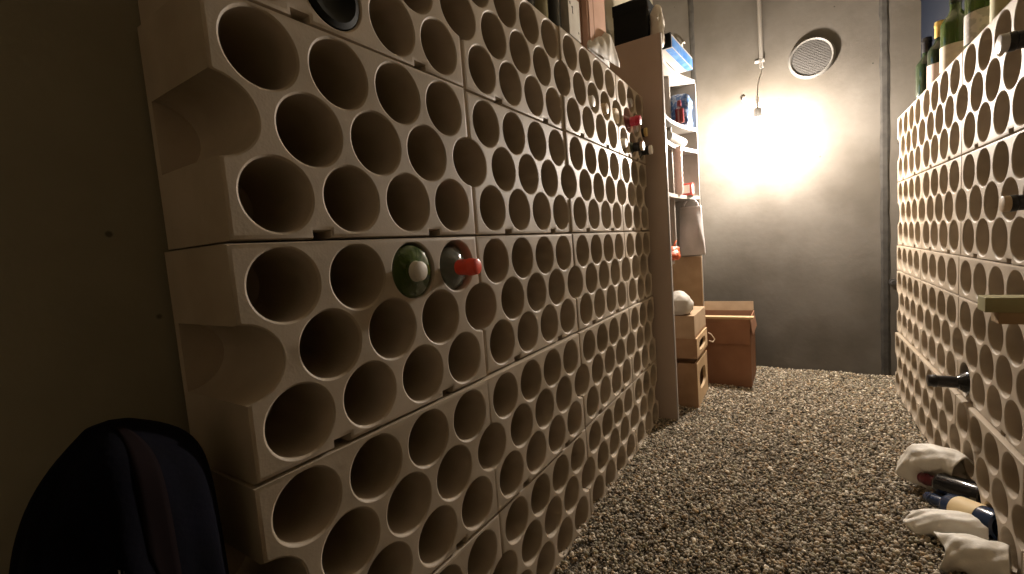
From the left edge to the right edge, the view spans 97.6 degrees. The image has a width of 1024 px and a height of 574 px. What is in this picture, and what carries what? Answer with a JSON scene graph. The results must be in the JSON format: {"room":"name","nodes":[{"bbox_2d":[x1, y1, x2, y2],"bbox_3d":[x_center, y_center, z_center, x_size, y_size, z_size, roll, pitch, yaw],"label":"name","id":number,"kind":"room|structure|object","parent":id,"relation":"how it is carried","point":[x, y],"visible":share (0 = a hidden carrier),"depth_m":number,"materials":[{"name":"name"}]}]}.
{"room":"wine cellar","nodes":[
{"label":"wine cellar","id":0,"kind":"room"},
{"bbox_2d":[0,0,652,573],"bbox_3d":[-0.161,-0.468,1.241,0.100,2.662,4.195,-1,6,32],"label":"wall","id":1,"kind":"structure","parent":0,"point":[88,338],"depth_m":0.54,"materials":[{"name":"paint"}]},
{"bbox_2d":[554,370,944,573],"bbox_3d":[0.549,0.791,0.964,1.348,0.100,4.195,-1,6,32],"label":"floor","id":2,"kind":"structure","parent":0,"point":[789,550],"depth_m":1.36,"materials":[{"name":"gravel"}]},
{"bbox_2d":[112,570,126,573],"bbox_3d":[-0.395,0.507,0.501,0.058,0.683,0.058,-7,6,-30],"label":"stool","id":3,"kind":"object","parent":2,"relation":"on","point":[113,571],"visible":0.02,"depth_m":0.47,"materials":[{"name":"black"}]},
{"bbox_2d":[9,418,228,573],"bbox_3d":[-0.398,0.426,0.493,0.186,0.577,0.215,-1,6,32],"label":"backpack","id":4,"kind":"object","parent":3,"relation":"on","point":[129,495],"visible":1,"depth_m":0.43,"materials":[{"name":"black"}]},
{"bbox_2d":[431,513,501,573],"bbox_3d":[-0.217,0.662,0.825,0.170,0.295,0.478,-1,6,33],"label":"block","id":5,"kind":"object","parent":2,"relation":"on","point":[481,553],"visible":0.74,"depth_m":0.95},
{"bbox_2d":[210,378,497,573],"bbox_3d":[-0.241,0.366,0.801,0.170,0.295,0.478,-1,6,34],"label":"block","id":6,"kind":"object","parent":5,"relation":"on","point":[399,496],"visible":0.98,"depth_m":0.74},
{"bbox_2d":[164,236,485,484],"bbox_3d":[-0.264,0.070,0.778,0.170,0.295,0.478,-1,6,33],"label":"block","id":7,"kind":"object","parent":6,"relation":"on","point":[287,351],"visible":0.98,"depth_m":0.65,"materials":[{"name":"concrete"}]},
{"bbox_2d":[137,0,474,249],"bbox_3d":[-0.285,-0.226,0.760,0.170,0.295,0.478,-1,6,33],"label":"block","id":8,"kind":"object","parent":7,"relation":"on","point":[267,125],"visible":0.99,"depth_m":0.63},
{"bbox_2d":[138,0,462,86],"bbox_3d":[-0.308,-0.523,0.743,0.170,0.295,0.478,-1,6,33],"label":"block","id":9,"kind":"object","parent":8,"relation":"on","point":[416,34],"visible":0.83,"depth_m":0.80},
{"bbox_2d":[308,0,358,30],"bbox_3d":[-0.314,-0.427,0.689,0.130,0.095,0.095,-1,6,32],"label":"wine bottle","id":10,"kind":"object","parent":9,"relation":"in","point":[342,15],"visible":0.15,"depth_m":0.67,"materials":[{"name":"black glass"}]},
{"bbox_2d":[392,245,430,297],"bbox_3d":[-0.217,-0.026,0.803,0.150,0.092,0.092,-1,6,32],"label":"wine bottle","id":11,"kind":"object","parent":7,"relation":"in","point":[411,269],"visible":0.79,"depth_m":0.76,"materials":[{"name":"green glass"}]},
{"bbox_2d":[439,246,481,288],"bbox_3d":[-0.145,-0.037,0.893,0.190,0.084,0.084,-1,6,32],"label":"wine bottle","id":12,"kind":"object","parent":7,"relation":"in","point":[454,267],"visible":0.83,"depth_m":0.85,"materials":[{"name":"clear glass"}]},
{"bbox_2d":[582,383,635,515],"bbox_3d":[0.293,0.554,1.635,0.170,0.295,0.478,-1,6,32],"label":"block","id":13,"kind":"object","parent":2,"relation":"on","point":[610,438],"visible":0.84,"depth_m":1.57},
{"bbox_2d":[574,308,632,426],"bbox_3d":[0.269,0.258,1.606,0.170,0.295,0.478,-1,6,32],"label":"block","id":14,"kind":"object","parent":13,"relation":"on","point":[605,370],"visible":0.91,"depth_m":1.54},
{"bbox_2d":[568,232,627,330],"bbox_3d":[0.246,-0.038,1.588,0.170,0.295,0.478,-1,6,32],"label":"block","id":15,"kind":"object","parent":14,"relation":"on","point":[596,282],"visible":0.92,"depth_m":1.52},
{"bbox_2d":[560,132,622,233],"bbox_3d":[0.223,-0.334,1.567,0.170,0.295,0.478,-1,6,32],"label":"block","id":16,"kind":"object","parent":15,"relation":"on","point":[590,177],"visible":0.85,"depth_m":1.50,"materials":[{"name":"concrete"}]},
{"bbox_2d":[554,25,618,152],"bbox_3d":[0.201,-0.630,1.544,0.170,0.295,0.478,-1,6,32],"label":"block","id":17,"kind":"object","parent":16,"relation":"on","point":[578,74],"visible":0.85,"depth_m":1.46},
{"bbox_2d":[547,0,561,27],"bbox_3d":[0.101,-0.906,1.322,0.074,0.300,0.074,-1,6,32],"label":"wine bottle","id":18,"kind":"object","parent":17,"relation":"on","point":[554,8],"visible":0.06,"depth_m":1.30,"materials":[{"name":"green glass"}]},
{"bbox_2d":[560,0,580,42],"bbox_3d":[0.131,-0.827,1.415,0.145,0.123,0.086,-1,6,32],"label":"storage box","id":19,"kind":"object","parent":17,"relation":"on","point":[570,18],"visible":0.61,"depth_m":1.36,"materials":[{"name":"grey"}]},
{"bbox_2d":[577,0,582,45],"bbox_3d":[0.152,-0.926,1.489,0.135,0.303,0.066,-1,6,32],"label":"cardboard box","id":20,"kind":"object","parent":17,"relation":"on","point":[581,43],"visible":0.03,"depth_m":1.48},
{"bbox_2d":[588,95,594,107],"bbox_3d":[0.207,-0.621,1.541,0.158,0.076,0.076,-1,6,32],"label":"wine bottle","id":21,"kind":"object","parent":17,"relation":"in","point":[591,98],"visible":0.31,"depth_m":1.49,"materials":[{"name":"beige glass"}]},
{"bbox_2d":[580,0,607,66],"bbox_3d":[0.224,-1.000,1.587,0.156,0.423,0.180,-1,6,32],"label":"cardboard box","id":22,"kind":"object","parent":17,"relation":"on","point":[592,11],"visible":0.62,"depth_m":1.51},
{"bbox_2d":[587,32,619,67],"bbox_3d":[0.301,-0.852,1.562,0.068,0.120,0.241,-1,6,32],"label":"plastic film","id":23,"kind":"object","parent":17,"relation":"on","point":[602,47],"visible":1,"depth_m":1.57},
{"bbox_2d":[601,103,608,114],"bbox_3d":[0.270,-0.634,1.636,0.164,0.076,0.076,-1,6,32],"label":"wine bottle","id":24,"kind":"object","parent":17,"relation":"in","point":[604,106],"visible":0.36,"depth_m":1.58,"materials":[{"name":"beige glass"}]},
{"bbox_2d":[612,108,619,123],"bbox_3d":[0.334,-0.648,1.744,0.158,0.076,0.076,-1,6,32],"label":"wine bottle","id":25,"kind":"object","parent":17,"relation":"in","point":[615,111],"visible":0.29,"depth_m":1.69,"materials":[{"name":"beige glass"}]},
{"bbox_2d":[631,360,658,450],"bbox_3d":[0.517,0.506,1.992,0.170,0.295,0.363,-1,6,32],"label":"block","id":26,"kind":"object","parent":2,"relation":"on","point":[645,410],"visible":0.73,"depth_m":1.94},
{"bbox_2d":[627,296,655,380],"bbox_3d":[0.493,0.211,1.963,0.170,0.295,0.363,-1,6,32],"label":"block","id":27,"kind":"object","parent":26,"relation":"on","point":[641,343],"visible":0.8,"depth_m":1.91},
{"bbox_2d":[622,231,652,306],"bbox_3d":[0.470,-0.086,1.945,0.170,0.295,0.363,-1,6,32],"label":"block","id":28,"kind":"object","parent":27,"relation":"on","point":[637,276],"visible":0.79,"depth_m":1.90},
{"bbox_2d":[617,154,648,231],"bbox_3d":[0.447,-0.382,1.925,0.170,0.295,0.363,-1,6,32],"label":"block","id":29,"kind":"object","parent":28,"relation":"on","point":[631,186],"visible":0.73,"depth_m":1.87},
{"bbox_2d":[612,74,645,163],"bbox_3d":[0.425,-0.678,1.901,0.170,0.295,0.363,-1,6,32],"label":"block","id":30,"kind":"object","parent":29,"relation":"on","point":[624,91],"visible":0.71,"depth_m":1.81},
{"bbox_2d":[620,138,627,148],"bbox_3d":[0.380,-0.566,1.807,0.166,0.076,0.076,-1,6,32],"label":"wine bottle","id":31,"kind":"object","parent":30,"relation":"in","point":[624,143],"visible":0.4,"depth_m":1.76,"materials":[{"name":"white glass"}]},
{"bbox_2d":[627,98,632,107],"bbox_3d":[0.425,-0.759,1.889,0.162,0.076,0.076,-1,6,32],"label":"wine bottle","id":32,"kind":"object","parent":30,"relation":"in","point":[629,100],"visible":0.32,"depth_m":1.84,"materials":[{"name":"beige glass"}]},
{"bbox_2d":[624,114,641,130],"bbox_3d":[0.422,-0.663,1.836,0.210,0.076,0.076,-1,6,32],"label":"wine bottle","id":33,"kind":"object","parent":30,"relation":"in","point":[636,120],"visible":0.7,"depth_m":1.79,"materials":[{"name":"red glass"}]},
{"bbox_2d":[629,140,644,153],"bbox_3d":[0.456,-0.579,1.894,0.202,0.076,0.076,-1,6,32],"label":"wine bottle","id":34,"kind":"object","parent":30,"relation":"in","point":[640,145],"visible":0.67,"depth_m":1.84,"materials":[{"name":"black glass"}]},
{"bbox_2d":[641,127,647,136],"bbox_3d":[0.528,-0.688,2.039,0.174,0.076,0.076,-1,6,32],"label":"wine bottle","id":35,"kind":"object","parent":30,"relation":"in","point":[644,131],"visible":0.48,"depth_m":1.99,"materials":[{"name":"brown glass"}]},
{"bbox_2d":[638,145,652,157],"bbox_3d":[0.518,-0.592,1.990,0.206,0.076,0.076,-1,6,32],"label":"wine bottle","id":36,"kind":"object","parent":30,"relation":"in","point":[648,150],"visible":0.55,"depth_m":1.94,"materials":[{"name":"black glass"}]},
{"bbox_2d":[555,366,966,573],"bbox_3d":[0.543,0.732,0.958,1.338,0.036,4.195,-1,6,32],"label":"gravel","id":37,"kind":"object","parent":2,"relation":"on","point":[883,393],"visible":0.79,"depth_m":1.50,"materials":[{"name":"gravel"}]},
{"bbox_2d":[493,429,590,573],"bbox_3d":[0.039,0.608,1.228,0.170,0.295,0.478,-1,6,32],"label":"block","id":38,"kind":"object","parent":37,"relation":"on","point":[543,518],"visible":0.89,"depth_m":1.18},
{"bbox_2d":[478,333,584,511],"bbox_3d":[0.013,0.313,1.192,0.170,0.295,0.478,-1,6,32],"label":"block","id":39,"kind":"object","parent":38,"relation":"on","point":[535,408],"visible":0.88,"depth_m":1.12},
{"bbox_2d":[465,234,577,374],"bbox_3d":[-0.008,0.016,1.187,0.170,0.295,0.478,-1,6,32],"label":"block","id":40,"kind":"object","parent":39,"relation":"on","point":[522,303],"visible":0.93,"depth_m":1.11,"materials":[{"name":"concrete"}]},
{"bbox_2d":[453,91,570,236],"bbox_3d":[-0.029,-0.281,1.174,0.170,0.295,0.478,-1,6,32],"label":"block","id":41,"kind":"object","parent":40,"relation":"on","point":[512,162],"visible":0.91,"depth_m":1.09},
{"bbox_2d":[440,0,563,131],"bbox_3d":[-0.051,-0.578,1.153,0.170,0.295,0.478,-1,6,32],"label":"block","id":42,"kind":"object","parent":41,"relation":"on","point":[509,50],"visible":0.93,"depth_m":1.10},
{"bbox_2d":[527,0,534,6],"bbox_3d":[0.015,-0.888,1.190,0.074,0.300,0.074,-1,6,32],"label":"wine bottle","id":43,"kind":"object","parent":42,"relation":"on","point":[532,2],"visible":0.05,"depth_m":1.18,"materials":[{"name":"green glass"}]},
{"bbox_2d":[535,0,548,18],"bbox_3d":[0.057,-0.897,1.258,0.072,0.300,0.072,-1,6,32],"label":"wine bottle","id":44,"kind":"object","parent":42,"relation":"on","point":[541,5],"visible":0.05,"depth_m":1.24,"materials":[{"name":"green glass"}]},
{"bbox_2d":[609,32,703,420],"bbox_3d":[0.779,-0.268,2.332,0.282,1.732,0.656,-1,6,32],"label":"shelf unit","id":45,"kind":"object","parent":37,"relation":"on","point":[643,67],"visible":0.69,"depth_m":2.04,"materials":[{"name":"grey"}]},
{"bbox_2d":[612,0,653,45],"bbox_3d":[0.570,-1.175,2.074,0.156,0.217,0.160,-1,6,32],"label":"storage box","id":46,"kind":"object","parent":45,"relation":"on","point":[631,19],"visible":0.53,"depth_m":2.00,"materials":[{"name":"black"}]},
{"bbox_2d":[650,4,664,47],"bbox_3d":[0.641,-1.155,1.984,0.063,0.180,0.086,-1,6,32],"label":"plastic bag","id":47,"kind":"object","parent":45,"relation":"on","point":[657,24],"visible":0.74,"depth_m":1.96,"materials":[{"name":"beige"}]},
{"bbox_2d":[671,240,680,259],"bbox_3d":[0.806,-0.183,2.232,0.065,0.098,0.129,-1,6,32],"label":"net bag","id":48,"kind":"object","parent":45,"relation":"on","point":[676,255],"visible":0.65,"depth_m":2.20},
{"bbox_2d":[666,131,686,146],"bbox_3d":[0.832,-0.751,2.282,0.048,0.048,0.241,-1,6,37],"label":"paper roll","id":49,"kind":"object","parent":45,"relation":"on","point":[672,137],"visible":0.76,"depth_m":2.24,"materials":[{"name":"white"}]},
{"bbox_2d":[662,32,692,72],"bbox_3d":[0.786,-1.122,2.165,0.074,0.063,0.373,-1,6,36],"label":"storage box","id":50,"kind":"object","parent":45,"relation":"on","point":[675,55],"visible":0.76,"depth_m":2.13,"materials":[{"name":"blue"}]},
{"bbox_2d":[675,100,683,123],"bbox_3d":[0.869,-0.909,2.327,0.044,0.115,0.044,-1,6,32],"label":"wine bottle","id":51,"kind":"object","parent":45,"relation":"on","point":[679,111],"visible":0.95,"depth_m":2.31,"materials":[{"name":"red glass"}]},
{"bbox_2d":[675,187,683,194],"bbox_3d":[0.873,-0.500,2.337,0.047,0.036,0.047,-1,6,32],"label":"paper cup","id":52,"kind":"object","parent":45,"relation":"on","point":[679,190],"visible":0.93,"depth_m":2.32,"materials":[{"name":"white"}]},
{"bbox_2d":[674,182,683,187],"bbox_3d":[0.871,-0.525,2.335,0.047,0.036,0.047,-1,6,32],"label":"paper cup","id":53,"kind":"object","parent":52,"relation":"on","point":[677,184],"visible":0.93,"depth_m":2.32,"materials":[{"name":"brown"}]},
{"bbox_2d":[674,177,683,182],"bbox_3d":[0.869,-0.551,2.333,0.047,0.036,0.047,-1,6,32],"label":"paper cup","id":54,"kind":"object","parent":53,"relation":"on","point":[677,179],"visible":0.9,"depth_m":2.32,"materials":[{"name":"brown"}]},
{"bbox_2d":[674,172,682,177],"bbox_3d":[0.867,-0.577,2.331,0.047,0.036,0.047,-1,6,32],"label":"paper cup","id":55,"kind":"object","parent":54,"relation":"on","point":[677,174],"visible":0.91,"depth_m":2.31,"materials":[{"name":"brown"}]},
{"bbox_2d":[674,166,682,171],"bbox_3d":[0.865,-0.603,2.329,0.047,0.036,0.047,-1,6,32],"label":"paper cup","id":56,"kind":"object","parent":55,"relation":"on","point":[676,169],"visible":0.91,"depth_m":2.31,"materials":[{"name":"brown"}]},
{"bbox_2d":[674,161,682,166],"bbox_3d":[0.863,-0.629,2.326,0.047,0.036,0.047,-1,6,32],"label":"paper cup","id":57,"kind":"object","parent":56,"relation":"on","point":[676,164],"visible":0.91,"depth_m":2.31,"materials":[{"name":"brown"}]},
{"bbox_2d":[674,156,682,161],"bbox_3d":[0.861,-0.655,2.324,0.047,0.036,0.047,-1,6,32],"label":"paper cup","id":58,"kind":"object","parent":57,"relation":"on","point":[678,158],"visible":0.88,"depth_m":2.31,"materials":[{"name":"brown"}]},
{"bbox_2d":[673,151,682,156],"bbox_3d":[0.859,-0.680,2.322,0.047,0.036,0.047,-1,6,32],"label":"paper cup","id":59,"kind":"object","parent":58,"relation":"on","point":[677,153],"visible":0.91,"depth_m":2.31,"materials":[{"name":"brown"}]},
{"bbox_2d":[673,146,681,151],"bbox_3d":[0.857,-0.706,2.320,0.047,0.036,0.047,-1,6,32],"label":"paper cup","id":60,"kind":"object","parent":59,"relation":"on","point":[678,148],"visible":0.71,"depth_m":2.30,"materials":[{"name":"brown"}]},
{"bbox_2d":[670,93,692,126],"bbox_3d":[0.912,-0.950,2.428,0.120,0.172,0.151,-1,6,32],"label":"plastic bag","id":61,"kind":"object","parent":45,"relation":"on","point":[686,102],"visible":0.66,"depth_m":2.37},
{"bbox_2d":[682,182,693,195],"bbox_3d":[0.954,-0.530,2.448,0.066,0.066,0.062,-1,6,32],"label":"storage box","id":62,"kind":"object","parent":45,"relation":"on","point":[688,187],"visible":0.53,"depth_m":2.42,"materials":[{"name":"white"}]},
{"bbox_2d":[680,199,705,255],"bbox_3d":[0.996,-0.330,2.488,0.136,0.306,0.079,-1,6,32],"label":"plastic bag","id":63,"kind":"object","parent":45,"relation":"hanging from","point":[692,241],"visible":0.98,"depth_m":2.46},
{"bbox_2d":[672,256,703,305],"bbox_3d":[1.026,0.187,2.597,0.160,0.725,0.012,-1,6,32],"label":"cardboard sheet","id":64,"kind":"object","parent":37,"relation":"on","point":[687,271],"visible":0.24,"depth_m":2.56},
{"bbox_2d":[676,350,707,407],"bbox_3d":[0.894,0.470,2.365,0.213,0.222,0.300,-1,6,32],"label":"wooden crate","id":65,"kind":"object","parent":37,"relation":"on","point":[692,374],"visible":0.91,"depth_m":2.22,"materials":[{"name":"wood"}]},
{"bbox_2d":[676,327,714,358],"bbox_3d":[0.908,0.283,2.358,0.251,0.100,0.340,-1,6,32],"label":"wooden crate","id":66,"kind":"object","parent":65,"relation":"on","point":[686,348],"visible":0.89,"depth_m":2.20,"materials":[{"name":"wood"}]},
{"bbox_2d":[674,306,705,338],"bbox_3d":[0.876,0.179,2.349,0.209,0.113,0.321,-1,6,32],"label":"wooden box","id":67,"kind":"object","parent":66,"relation":"on","point":[689,326],"visible":0.53,"depth_m":2.20,"materials":[{"name":"brown wood"}]},
{"bbox_2d":[673,291,693,314],"bbox_3d":[0.834,0.077,2.236,0.134,0.114,0.169,-1,6,32],"label":"plastic bag","id":68,"kind":"object","parent":67,"relation":"on","point":[683,304],"visible":0.77,"depth_m":2.17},
{"bbox_2d":[704,301,756,387],"bbox_3d":[1.251,0.316,2.622,0.302,0.431,0.340,-1,6,32],"label":"cardboard box","id":69,"kind":"object","parent":37,"relation":"on","point":[731,358],"visible":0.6,"depth_m":2.48,"materials":[{"name":"cardboard"}]},
{"bbox_2d":[705,315,753,319],"bbox_3d":[1.170,0.168,2.486,0.302,0.012,0.050,-1,6,32],"label":"wooden board","id":70,"kind":"object","parent":69,"relation":"on","point":[706,316],"visible":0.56,"depth_m":2.46,"materials":[{"name":"brown wood"}]},
{"bbox_2d":[895,332,921,426],"bbox_3d":[1.811,0.389,1.938,0.170,0.295,0.478,-1,6,32],"label":"block","id":71,"kind":"object","parent":37,"relation":"on","point":[907,385],"visible":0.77,"depth_m":1.96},
{"bbox_2d":[897,270,923,352],"bbox_3d":[1.813,0.091,1.930,0.170,0.295,0.478,-1,6,32],"label":"block","id":72,"kind":"object","parent":71,"relation":"on","point":[910,318],"visible":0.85,"depth_m":1.95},
{"bbox_2d":[897,245,921,278],"bbox_3d":[1.800,-0.116,1.915,0.170,0.119,0.478,-1,6,32],"label":"block","id":73,"kind":"object","parent":72,"relation":"on","point":[908,258],"visible":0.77,"depth_m":1.94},
{"bbox_2d":[898,173,924,248],"bbox_3d":[1.784,-0.323,1.892,0.170,0.295,0.478,-1,6,32],"label":"block","id":74,"kind":"object","parent":73,"relation":"on","point":[911,203],"visible":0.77,"depth_m":1.92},
{"bbox_2d":[897,94,925,181],"bbox_3d":[1.762,-0.618,1.867,0.170,0.295,0.478,-1,6,32],"label":"block","id":75,"kind":"object","parent":74,"relation":"on","point":[911,129],"visible":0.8,"depth_m":1.89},
{"bbox_2d":[915,36,932,99],"bbox_3d":[1.734,-0.901,1.874,0.072,0.270,0.072,-7,5,-25],"label":"wine bottle","id":76,"kind":"object","parent":75,"relation":"on","point":[921,67],"visible":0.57,"depth_m":1.86,"materials":[{"name":"green glass"}]},
{"bbox_2d":[927,19,944,87],"bbox_3d":[1.629,-0.875,1.706,0.074,0.262,0.074,-1,6,37],"label":"wine bottle","id":77,"kind":"object","parent":75,"relation":"on","point":[933,55],"visible":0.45,"depth_m":1.70,"materials":[{"name":"green glass"}]},
{"bbox_2d":[920,0,963,57],"bbox_3d":[1.787,-1.072,1.818,0.076,0.610,0.688,-1,6,32],"label":"storage box","id":78,"kind":"object","parent":75,"relation":"on","point":[932,11],"visible":0.18,"depth_m":1.95,"materials":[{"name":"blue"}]},
{"bbox_2d":[903,509,988,539],"bbox_3d":[1.144,0.640,1.185,0.170,0.116,0.078,0,7,44],"label":"bag","id":79,"kind":"object","parent":37,"relation":"on","point":[921,521],"visible":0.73,"depth_m":1.17,"materials":[{"name":"white fabric"}]},
{"bbox_2d":[917,472,980,502],"bbox_3d":[1.264,0.572,1.284,0.073,0.087,0.184,-5,5,-7],"label":"wine bottle","id":80,"kind":"object","parent":37,"relation":"on","point":[942,484],"visible":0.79,"depth_m":1.27,"materials":[{"name":"black glass"}]},
{"bbox_2d":[923,492,997,540],"bbox_3d":[1.212,0.597,1.204,0.075,0.093,0.212,-4,5,0],"label":"wine bottle","id":81,"kind":"object","parent":37,"relation":"on","point":[985,514],"visible":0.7,"depth_m":1.17,"materials":[{"name":"blue glass"}]},
{"bbox_2d":[956,395,1023,573],"bbox_3d":[1.302,0.498,1.127,0.170,0.295,0.478,-1,6,32],"label":"block","id":82,"kind":"object","parent":37,"relation":"on","point":[997,471],"visible":0.76,"depth_m":1.11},
{"bbox_2d":[958,296,1023,455],"bbox_3d":[1.304,0.200,1.119,0.170,0.295,0.478,-1,6,32],"label":"block","id":83,"kind":"object","parent":82,"relation":"on","point":[993,353],"visible":0.94,"depth_m":1.14,"materials":[{"name":"concrete"}]},
{"bbox_2d":[926,371,969,394],"bbox_3d":[1.359,0.281,1.301,0.230,0.074,0.074,-1,6,32],"label":"wine bottle","id":84,"kind":"object","parent":83,"relation":"in","point":[961,382],"visible":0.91,"depth_m":1.32,"materials":[{"name":"black glass"}]},
{"bbox_2d":[959,256,1023,302],"bbox_3d":[1.291,-0.008,1.104,0.170,0.119,0.478,-1,6,32],"label":"block","id":85,"kind":"object","parent":83,"relation":"on","point":[977,276],"visible":0.74,"depth_m":1.15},
{"bbox_2d":[961,130,1023,265],"bbox_3d":[1.276,-0.215,1.082,0.170,0.295,0.478,-1,6,32],"label":"block","id":86,"kind":"object","parent":85,"relation":"on","point":[990,172],"visible":0.98,"depth_m":1.12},
{"bbox_2d":[962,0,1023,153],"bbox_3d":[1.253,-0.509,1.056,0.170,0.295,0.478,-1,6,32],"label":"block","id":87,"kind":"object","parent":86,"relation":"on","point":[994,82],"visible":0.93,"depth_m":1.11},
{"bbox_2d":[990,0,1010,21],"bbox_3d":[1.274,-0.819,1.140,0.078,0.300,0.078,-4,5,9],"label":"wine bottle","id":88,"kind":"object","parent":87,"relation":"on","point":[996,6],"visible":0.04,"depth_m":1.15,"materials":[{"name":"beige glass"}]},
{"bbox_2d":[999,194,1023,211],"bbox_3d":[1.124,-0.178,0.896,0.206,0.074,0.074,-1,6,32],"label":"wine bottle","id":89,"kind":"object","parent":86,"relation":"in","point":[1011,203],"visible":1,"depth_m":0.93,"materials":[{"name":"black glass"}]},
{"bbox_2d":[895,443,973,489],"bbox_3d":[1.292,0.547,1.377,0.114,0.147,0.189,-6,5,-16],"label":"bag","id":90,"kind":"object","parent":2,"relation":"on","point":[932,459],"visible":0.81,"depth_m":1.35,"materials":[{"name":"white fabric"}]},
{"bbox_2d":[918,356,961,450],"bbox_3d":[1.557,0.444,1.532,0.170,0.295,0.478,-1,6,32],"label":"block","id":91,"kind":"object","parent":2,"relation":"on","point":[937,408],"visible":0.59,"depth_m":1.57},
{"bbox_2d":[920,280,963,389],"bbox_3d":[1.558,0.146,1.525,0.170,0.295,0.478,-1,6,32],"label":"block","id":92,"kind":"object","parent":91,"relation":"on","point":[942,345],"visible":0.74,"depth_m":1.55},
{"bbox_2d":[921,249,962,294],"bbox_3d":[1.546,-0.062,1.510,0.170,0.119,0.478,-1,6,32],"label":"block","id":93,"kind":"object","parent":92,"relation":"on","point":[940,269],"visible":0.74,"depth_m":1.54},
{"bbox_2d":[922,156,966,254],"bbox_3d":[1.530,-0.269,1.487,0.170,0.295,0.478,-1,6,32],"label":"block","id":94,"kind":"object","parent":93,"relation":"on","point":[944,197],"visible":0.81,"depth_m":1.51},
{"bbox_2d":[922,51,967,170],"bbox_3d":[1.508,-0.564,1.462,0.170,0.295,0.478,-1,6,32],"label":"block","id":95,"kind":"object","parent":94,"relation":"on","point":[945,101],"visible":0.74,"depth_m":1.48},
{"bbox_2d":[939,0,963,73],"bbox_3d":[1.510,-0.870,1.526,0.078,0.300,0.078,-2,6,29],"label":"wine bottle","id":96,"kind":"object","parent":95,"relation":"on","point":[952,27],"visible":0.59,"depth_m":1.51,"materials":[{"name":"green glass"}]},
{"bbox_2d":[964,0,989,48],"bbox_3d":[1.359,-0.843,1.286,0.088,0.310,0.088,-1,6,34],"label":"wine bottle","id":97,"kind":"object","parent":95,"relation":"on","point":[976,12],"visible":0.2,"depth_m":1.28,"materials":[{"name":"green glass"}]},
{"bbox_2d":[934,531,1012,573],"bbox_3d":[1.092,0.648,1.066,0.105,0.124,0.133,-9,7,-43],"label":"bag","id":98,"kind":"object","parent":2,"relation":"on","point":[968,553],"visible":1,"depth_m":1.04,"materials":[{"name":"white fabric"}]},
{"bbox_3d":[1.048,0.552,0.722,0.170,0.295,0.478,-1,6,32],"label":"block","id":99,"kind":"object","parent":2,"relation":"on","visible":0},
{"bbox_3d":[1.050,0.254,0.714,0.170,0.295,0.478,-1,6,32],"label":"block","id":100,"kind":"object","parent":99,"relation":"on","visible":0},
{"bbox_3d":[1.037,0.046,0.699,0.170,0.119,0.478,-1,6,32],"label":"block","id":101,"kind":"object","parent":100,"relation":"on","visible":0},
{"bbox_2d":[991,312,1023,324],"bbox_3d":[1.077,0.059,0.867,0.203,0.024,0.043,-1,6,32],"label":"batten","id":102,"kind":"object","parent":101,"relation":"in","point":[1000,318],"visible":0.8,"depth_m":0.90,"materials":[{"name":"brown wood"}]},
{"bbox_2d":[978,295,1023,312],"bbox_3d":[1.067,0.032,0.870,0.223,0.030,0.046,-1,6,32],"label":"batten","id":103,"kind":"object","parent":102,"relation":"on","point":[986,303],"visible":1,"depth_m":0.90,"materials":[{"name":"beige wood"}]},
{"bbox_3d":[1.021,-0.161,0.676,0.170,0.295,0.478,-1,6,32],"label":"block","id":104,"kind":"object","parent":101,"relation":"on","visible":0},
{"bbox_3d":[0.999,-0.455,0.651,0.170,0.295,0.478,-1,6,32],"label":"block","id":105,"kind":"object","parent":104,"relation":"on","visible":0},
{"bbox_2d":[995,30,1023,53],"bbox_3d":[1.010,-0.458,0.780,0.232,0.074,0.074,-1,6,32],"label":"wine bottle","id":106,"kind":"object","parent":105,"relation":"in","point":[1011,41],"visible":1,"depth_m":0.82,"materials":[{"name":"black glass"}]},
{"bbox_2d":[652,0,920,375],"bbox_3d":[1.591,-0.725,2.671,1.548,2.662,0.120,-1,6,32],"label":"wall","id":107,"kind":"structure","parent":0,"point":[791,212],"depth_m":2.58,"materials":[{"name":"paint"}]},
{"bbox_2d":[687,0,704,300],"bbox_3d":[1.177,-0.759,2.852,0.036,2.562,0.004,-1,6,32],"label":"trim","id":108,"kind":"structure","parent":107,"relation":"attached to","point":[690,2],"depth_m":2.79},
{"bbox_2d":[755,0,764,67],"bbox_3d":[1.411,-1.655,2.573,0.050,0.770,0.026,-1,6,32],"label":"cable conduit","id":109,"kind":"object","parent":107,"relation":"attached to","point":[761,60],"visible":1,"depth_m":2.58,"materials":[{"name":"grey plastic"}]},
{"bbox_2d":[752,68,763,136],"bbox_3d":[1.378,-1.041,2.507,0.059,0.434,0.290,-1,6,32],"label":"light bulb","id":110,"kind":"object","parent":109,"relation":"hanging from","point":[758,128],"visible":1,"depth_m":2.41,"materials":[{"name":"grey"}]},
{"bbox_2d":[752,108,763,136],"bbox_3d":[1.328,-0.887,2.422,0.059,0.152,0.059,-1,6,32],"label":"socket","id":111,"kind":"object","parent":110,"relation":"attached to","point":[758,128],"depth_m":2.41,"materials":[{"name":"white"}]},
{"bbox_2d":[788,36,835,78],"bbox_3d":[1.651,-1.265,2.474,0.220,0.220,0.026,-1,6,32],"label":"air vent","id":112,"kind":"object","parent":107,"relation":"in","point":[812,57],"visible":1,"depth_m":2.47,"materials":[{"name":"grey plastic"}]},
{"bbox_2d":[792,39,830,74],"bbox_3d":[1.651,-1.265,2.474,0.180,0.180,0.008,-1,6,32],"label":"grille","id":113,"kind":"object","parent":112,"relation":"attached to","point":[810,56],"depth_m":2.47,"materials":[{"name":"grey"}]},
{"bbox_2d":[879,0,890,375],"bbox_3d":[1.961,-0.776,2.358,0.046,2.562,0.004,-1,6,32],"label":"trim","id":114,"kind":"structure","parent":107,"relation":"attached to","point":[884,60],"depth_m":2.38,"materials":[{"name":"metal"}]},
{"bbox_2d":[888,279,896,284],"bbox_3d":[2.032,-0.024,2.389,0.036,0.035,0.045,-1,6,32],"label":"pipe stub","id":115,"kind":"object","parent":107,"relation":"attached to","point":[891,281],"visible":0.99,"depth_m":2.39,"materials":[{"name":"grey metal"}]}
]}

